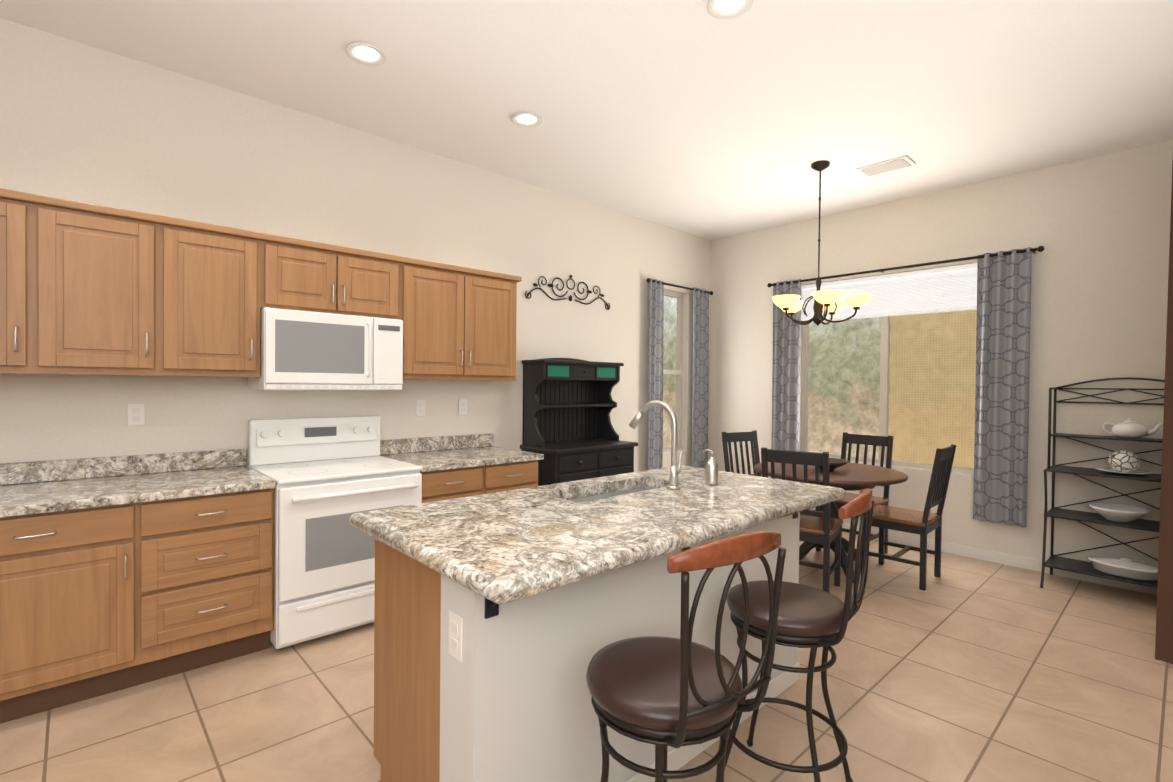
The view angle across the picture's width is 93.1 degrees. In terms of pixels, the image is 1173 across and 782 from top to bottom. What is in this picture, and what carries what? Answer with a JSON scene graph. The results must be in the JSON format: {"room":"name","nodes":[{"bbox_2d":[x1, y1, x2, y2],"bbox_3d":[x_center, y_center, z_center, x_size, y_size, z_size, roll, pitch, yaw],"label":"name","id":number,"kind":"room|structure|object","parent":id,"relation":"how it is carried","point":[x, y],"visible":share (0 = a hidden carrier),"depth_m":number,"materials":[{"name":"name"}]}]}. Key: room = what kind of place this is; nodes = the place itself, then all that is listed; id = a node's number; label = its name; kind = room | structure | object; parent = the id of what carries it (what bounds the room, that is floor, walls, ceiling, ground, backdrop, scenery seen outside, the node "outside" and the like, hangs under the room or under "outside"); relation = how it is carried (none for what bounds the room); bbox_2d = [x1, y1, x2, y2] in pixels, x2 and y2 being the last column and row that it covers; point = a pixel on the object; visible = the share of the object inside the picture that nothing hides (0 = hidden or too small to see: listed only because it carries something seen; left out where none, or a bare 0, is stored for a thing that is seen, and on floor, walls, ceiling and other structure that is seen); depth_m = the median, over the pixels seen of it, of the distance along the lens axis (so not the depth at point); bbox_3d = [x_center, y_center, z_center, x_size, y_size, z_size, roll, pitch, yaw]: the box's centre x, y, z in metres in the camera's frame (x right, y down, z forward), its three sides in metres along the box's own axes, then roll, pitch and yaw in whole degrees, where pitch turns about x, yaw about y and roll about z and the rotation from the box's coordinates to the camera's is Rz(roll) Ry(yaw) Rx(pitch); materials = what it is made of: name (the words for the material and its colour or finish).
{"room":"dining room","nodes":[
{"label":"dining room","id":0,"kind":"room"},
{"bbox_2d":[0,18,710,471],"bbox_3d":[-1.763,-0.175,3.624,8.527,3.135,0.157,0,1,-43],"label":"wall","id":1,"kind":"structure","parent":0,"point":[84,122],"depth_m":3.44,"materials":[{"name":"paint"}]},
{"bbox_2d":[0,188,59,373],"bbox_3d":[-2.695,-0.475,2.399,0.592,0.768,0.367,0,1,-43],"label":"upper cabinet","id":2,"kind":"object","parent":1,"relation":"attached to","point":[29,222],"depth_m":2.42,"materials":[{"name":"brown wood"}]},
{"bbox_2d":[60,198,183,375],"bbox_3d":[-2.372,-0.475,2.696,0.592,0.768,0.367,0,1,-43],"label":"upper cabinet","id":3,"kind":"object","parent":1,"relation":"attached to","point":[89,289],"depth_m":2.61,"materials":[{"name":"brown wood"}]},
{"bbox_2d":[0,448,246,483],"bbox_3d":[-2.675,0.391,2.668,1.812,0.102,0.023,0,1,-43],"label":"backsplash","id":4,"kind":"structure","parent":1,"relation":"attached to","point":[32,472],"depth_m":2.88,"materials":[{"name":"grey stone"}]},
{"bbox_2d":[127,403,144,425],"bbox_3d":[-2.386,0.125,2.944,0.073,0.121,0.007,0,1,-43],"label":"electrical outlet","id":5,"kind":"object","parent":1,"relation":"attached to","point":[135,414],"visible":1,"depth_m":2.94,"materials":[{"name":"white plastic"}]},
{"bbox_2d":[184,219,263,375],"bbox_3d":[-2.076,-0.475,2.969,0.519,0.768,0.367,0,1,-43],"label":"upper cabinet","id":6,"kind":"object","parent":1,"relation":"attached to","point":[224,266],"depth_m":2.89,"materials":[{"name":"brown wood"}]},
{"bbox_2d":[264,233,403,319],"bbox_3d":[-1.594,-0.659,3.409,0.788,0.402,0.367,0,1,-43],"label":"upper cabinet","id":7,"kind":"object","parent":1,"relation":"attached to","point":[301,275],"depth_m":3.25,"materials":[{"name":"brown wood"}]},
{"bbox_2d":[247,307,402,389],"bbox_3d":[-1.566,-0.231,3.379,0.773,0.446,0.460,0,1,-43],"label":"microwave","id":8,"kind":"object","parent":7,"relation":"attached to","point":[304,350],"visible":0.96,"depth_m":3.19,"materials":[{"name":"white"}]},
{"bbox_2d":[416,400,425,416],"bbox_3d":[-1.203,0.124,4.034,0.073,0.121,0.007,0,1,-43],"label":"electrical outlet","id":9,"kind":"object","parent":1,"relation":"attached to","point":[420,407],"visible":1,"depth_m":4.03,"materials":[{"name":"white plastic"}]},
{"bbox_2d":[403,257,519,379],"bbox_3d":[-0.971,-0.477,3.988,0.912,0.768,0.367,0,1,-43],"label":"upper cabinet","id":10,"kind":"object","parent":1,"relation":"attached to","point":[459,323],"depth_m":3.82,"materials":[{"name":"brown wood"}]},
{"bbox_2d":[459,399,466,414],"bbox_3d":[-0.949,0.123,4.268,0.073,0.121,0.007,0,1,-43],"label":"electrical outlet","id":11,"kind":"object","parent":1,"relation":"attached to","point":[462,406],"visible":1,"depth_m":4.26,"materials":[{"name":"white plastic"}]},
{"bbox_2d":[525,275,609,309],"bbox_3d":[-0.141,-0.907,4.979,1.007,0.268,0.029,0,1,-43],"label":"art","id":12,"kind":"object","parent":1,"relation":"attached to","point":[570,296],"visible":0.96,"depth_m":4.96,"materials":[{"name":"brown metal"}]},
{"bbox_2d":[663,290,686,453],"bbox_3d":[0.876,-0.209,6.034,0.564,1.756,0.124,0,1,-43],"label":"window","id":13,"kind":"structure","parent":1,"relation":"in","point":[677,372],"depth_m":6.21,"materials":[{"name":"beige plastic"}]},
{"bbox_2d":[646,278,712,469],"bbox_3d":[0.996,-0.083,5.996,1.133,2.113,0.095,0,1,-43],"label":"curtain","id":14,"kind":"object","parent":1,"relation":"attached to","point":[700,406],"visible":0.96,"depth_m":6.10,"materials":[{"name":"grey fabric"}]},
{"bbox_2d":[0,532,1172,781],"bbox_3d":[0.386,1.434,1.222,9.960,0.100,7.800,0,1,-43],"label":"floor","id":15,"kind":"structure","parent":0,"point":[962,668],"depth_m":2.41,"materials":[{"name":"tile"}]},
{"bbox_2d":[0,504,143,723],"bbox_3d":[-2.464,0.912,2.449,0.713,0.853,0.648,0,1,-43],"label":"base cabinet","id":16,"kind":"object","parent":15,"relation":"on","point":[117,573],"depth_m":2.31,"materials":[{"name":"brown wood"}]},
{"bbox_2d":[0,464,275,519],"bbox_3d":[-2.459,0.467,2.433,1.812,0.039,0.664,0,1,-43],"label":"countertop","id":17,"kind":"structure","parent":16,"relation":"on","point":[149,487],"depth_m":2.57,"materials":[{"name":"grey stone"}]},
{"bbox_2d":[140,488,273,683],"bbox_3d":[-2.028,0.912,2.851,0.613,0.853,0.648,0,1,-43],"label":"base cabinet","id":18,"kind":"object","parent":15,"relation":"on","point":[206,581],"depth_m":2.63,"materials":[{"name":"brown wood"}]},
{"bbox_2d":[247,416,421,648],"bbox_3d":[-1.479,0.757,3.285,0.777,1.165,0.744,0,1,-43],"label":"stove","id":19,"kind":"object","parent":15,"relation":"on","point":[330,476],"visible":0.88,"depth_m":3.02,"materials":[{"name":"white metal"}]},
{"bbox_2d":[379,433,543,502],"bbox_3d":[-0.869,0.841,3.892,0.935,0.994,0.686,0,1,-43],"label":"base cabinet","id":20,"kind":"object","parent":15,"relation":"on","point":[456,466],"visible":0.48,"depth_m":3.77,"materials":[{"name":"brown wood"}]},
{"bbox_2d":[520,358,637,485],"bbox_3d":[-0.045,0.523,4.767,0.940,1.625,0.501,0,1,-43],"label":"hutch","id":21,"kind":"object","parent":15,"relation":"on","point":[569,431],"visible":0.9,"depth_m":4.76,"materials":[{"name":"black paint"}]},
{"bbox_2d":[365,485,820,781],"bbox_3d":[0.168,0.930,2.248,1.770,0.878,0.780,0,1,-43],"label":"kitchen island","id":22,"kind":"object","parent":15,"relation":"on","point":[546,593],"depth_m":1.68,"materials":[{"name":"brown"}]},
{"bbox_2d":[449,611,462,662],"bbox_3d":[-0.354,0.663,1.502,0.006,0.120,0.070,0,1,-43],"label":"outlet","id":23,"kind":"object","parent":22,"relation":"attached to","point":[456,636],"visible":1,"depth_m":1.50,"materials":[{"name":"white plastic"}]},
{"bbox_2d":[357,465,840,604],"bbox_3d":[0.176,0.465,2.265,1.855,0.052,0.910,0,1,-43],"label":"island countertop","id":24,"kind":"structure","parent":22,"relation":"on","point":[518,544],"depth_m":1.86,"materials":[{"name":"grey stone"}]},
{"bbox_2d":[629,400,682,489],"bbox_3d":[0.323,0.239,2.576,0.276,0.394,0.097,1,1,39],"label":"faucet","id":25,"kind":"object","parent":24,"relation":"on","point":[675,470],"visible":1,"depth_m":2.49,"materials":[{"name":"silver metal"}]},
{"bbox_2d":[702,449,717,484],"bbox_3d":[0.581,0.355,2.613,0.077,0.165,0.060,1,1,27],"label":"soap pump","id":26,"kind":"object","parent":24,"relation":"on","point":[711,471],"visible":1,"depth_m":2.59,"materials":[{"name":"silver metal"}]},
{"bbox_2d":[586,531,785,781],"bbox_3d":[0.211,0.847,1.405,0.398,1.070,0.455,0,1,-35],"label":"bar stool","id":27,"kind":"object","parent":15,"relation":"on","point":[661,694],"visible":1,"depth_m":1.28,"materials":[{"name":"brown leather"}]},
{"bbox_2d":[721,430,761,476],"bbox_3d":[1.506,0.859,4.827,0.440,0.985,0.523,0,1,-31],"label":"dining chair","id":28,"kind":"object","parent":15,"relation":"on","point":[740,437],"visible":0.25,"depth_m":5.00,"materials":[{"name":"black paint"}]},
{"bbox_2d":[715,488,873,781],"bbox_3d":[0.705,0.846,1.887,0.455,1.070,0.398,1,1,35],"label":"bar stool","id":29,"kind":"object","parent":15,"relation":"on","point":[813,618],"visible":0.81,"depth_m":1.78,"materials":[{"name":"brown leather"}]},
{"bbox_2d":[761,447,842,592],"bbox_3d":[1.479,0.871,3.812,0.440,0.985,0.523,1,1,34],"label":"dining chair","id":30,"kind":"object","parent":15,"relation":"on","point":[817,526],"visible":0.6,"depth_m":3.62,"materials":[{"name":"black paint"}]},
{"bbox_2d":[754,462,907,582],"bbox_3d":[1.846,0.981,4.271,1.080,0.762,1.080,1,1,37],"label":"dining table","id":31,"kind":"object","parent":15,"relation":"on","point":[848,476],"visible":0.5,"depth_m":4.06,"materials":[{"name":"brown wood"}]},
{"bbox_2d":[819,458,848,470],"bbox_3d":[1.827,0.561,4.217,0.300,0.075,0.300,0,1,-43],"label":"bowl","id":32,"kind":"object","parent":31,"relation":"on","point":[834,463],"visible":0.56,"depth_m":4.16,"materials":[{"name":"brown wood"}]},
{"bbox_2d":[816,432,893,553],"bbox_3d":[2.270,0.868,4.713,0.523,0.985,0.440,0,1,-41],"label":"dining chair","id":33,"kind":"object","parent":15,"relation":"on","point":[867,440],"visible":0.35,"depth_m":4.75,"materials":[{"name":"black paint"}]},
{"bbox_2d":[859,444,955,590],"bbox_3d":[2.350,0.877,4.079,0.440,0.985,0.523,0,1,-45],"label":"dining chair","id":34,"kind":"object","parent":15,"relation":"on","point":[924,523],"visible":0.92,"depth_m":3.98,"materials":[{"name":"black paint"}]},
{"bbox_2d":[1040,377,1164,587],"bbox_3d":[3.613,0.647,3.743,0.427,1.485,0.790,0,1,-43],"label":"rack","id":35,"kind":"object","parent":15,"relation":"on","point":[1068,564],"visible":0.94,"depth_m":3.91,"materials":[{"name":"black metal"}]},
{"bbox_2d":[1089,502,1149,521],"bbox_3d":[3.626,0.836,3.788,0.303,0.090,0.303,0,1,-43],"label":"bowl","id":36,"kind":"object","parent":35,"relation":"on","point":[1118,512],"visible":1,"depth_m":3.75,"materials":[{"name":"white ceramic"}]},
{"bbox_2d":[1088,556,1157,580],"bbox_3d":[3.651,1.187,3.761,0.254,0.110,0.381,0,1,-43],"label":"bowl","id":37,"kind":"object","parent":35,"relation":"on","point":[1125,567],"visible":0.92,"depth_m":3.70,"materials":[{"name":"white ceramic"}]},
{"bbox_2d":[1096,450,1152,474],"bbox_3d":[3.652,0.482,3.775,0.282,0.158,0.282,0,1,-43],"label":"decorative ball","id":38,"kind":"object","parent":35,"relation":"on","point":[1124,462],"visible":1,"depth_m":3.73,"materials":[{"name":"white ceramic"}]},
{"bbox_2d":[1101,418,1162,438],"bbox_3d":[3.715,0.252,3.787,0.306,0.140,0.184,1,1,32],"label":"teapot","id":39,"kind":"object","parent":35,"relation":"on","point":[1129,428],"visible":1,"depth_m":3.74,"materials":[{"name":"white ceramic"}]},
{"bbox_2d":[1155,160,1172,663],"bbox_3d":[3.216,-0.036,2.413,0.058,2.850,1.018,0,1,-34],"label":"cabinet","id":40,"kind":"object","parent":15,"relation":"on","point":[1164,636],"visible":0.93,"depth_m":2.83,"materials":[{"name":"brown wood"}]},
{"bbox_2d":[0,0,1172,239],"bbox_3d":[0.431,-1.742,1.241,8.841,0.104,6.584,0,1,-43],"label":"ceiling","id":41,"kind":"structure","parent":0,"point":[692,118],"depth_m":3.08,"materials":[{"name":"paint"}]},
{"bbox_2d":[346,42,386,65],"bbox_3d":[-1.124,-1.720,2.836,0.196,0.012,0.196,0,1,-43],"label":"recessed light","id":42,"kind":"object","parent":41,"relation":"in","point":[365,53],"visible":0.98,"depth_m":2.84,"materials":[{"name":"white"}]},
{"bbox_2d":[511,112,541,126],"bbox_3d":[-0.378,-1.720,3.523,0.196,0.012,0.196,0,1,-43],"label":"recessed light","id":43,"kind":"object","parent":41,"relation":"in","point":[525,119],"visible":0.98,"depth_m":3.53,"materials":[{"name":"white"}]},
{"bbox_2d":[707,0,752,18],"bbox_3d":[0.627,-1.696,2.432,0.196,0.012,0.196,0,1,-43],"label":"recessed light","id":44,"kind":"object","parent":41,"relation":"in","point":[724,9],"visible":1,"depth_m":2.46,"materials":[{"name":"white"}]},
{"bbox_2d":[772,160,871,325],"bbox_3d":[1.772,-1.101,4.215,0.680,1.222,0.699,0,1,-43],"label":"chandelier","id":45,"kind":"object","parent":41,"relation":"hanging from","point":[827,301],"visible":1,"depth_m":4.14,"materials":[{"name":"beige glass"}]},
{"bbox_2d":[856,155,915,176],"bbox_3d":[2.268,-1.697,4.214,0.209,0.021,0.355,0,1,-43],"label":"ceiling vent","id":46,"kind":"object","parent":41,"relation":"in","point":[888,165],"visible":0.96,"depth_m":4.18,"materials":[{"name":"silver metal"}]},
{"bbox_2d":[708,140,1172,566],"bbox_3d":[3.607,-0.126,4.204,0.157,3.135,6.584,0,1,-43],"label":"wall","id":47,"kind":"structure","parent":0,"point":[1098,228],"depth_m":4.22,"materials":[{"name":"paint"}]},
{"bbox_2d":[800,313,973,475],"bbox_3d":[2.740,-0.188,5.122,0.124,1.756,1.588,0,1,-43],"label":"window","id":48,"kind":"structure","parent":47,"relation":"in","point":[884,381],"depth_m":5.14,"materials":[{"name":"beige plastic"}]},
{"bbox_2d":[889,307,976,467],"bbox_3d":[3.092,-0.182,4.893,0.001,1.756,0.773,0,1,-43],"label":"screen","id":49,"kind":"object","parent":48,"relation":"attached to","point":[932,379],"depth_m":4.92,"materials":[{"name":"beige fabric"}]},
{"bbox_2d":[801,263,976,321],"bbox_3d":[2.729,-0.873,5.097,0.052,0.376,1.568,0,1,-43],"label":"window blind","id":50,"kind":"object","parent":47,"relation":"attached to","point":[943,289],"visible":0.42,"depth_m":4.93,"materials":[{"name":"white fabric"}]},
{"bbox_2d":[767,246,1044,526],"bbox_3d":[2.672,-0.042,5.021,0.109,2.134,2.259,0,1,-43],"label":"curtain","id":51,"kind":"object","parent":47,"relation":"attached to","point":[1002,384],"visible":0.94,"depth_m":4.38,"materials":[{"name":"grey fabric"}]},
{"bbox_2d":[842,523,1156,594],"bbox_3d":[3.534,1.336,4.158,0.015,0.090,6.255,0,1,-43],"label":"baseboard","id":52,"kind":"structure","parent":47,"relation":"attached to","point":[991,556],"depth_m":4.41,"materials":[{"name":"white"}]},
{"label":"outside","id":53,"kind":"structure","parent":0,"visible":0},
{"bbox_2d":[663,296,890,458],"bbox_3d":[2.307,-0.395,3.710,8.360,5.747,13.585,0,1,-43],"label":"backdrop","id":54,"kind":"structure","parent":53,"point":[844,379],"depth_m":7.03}
]}

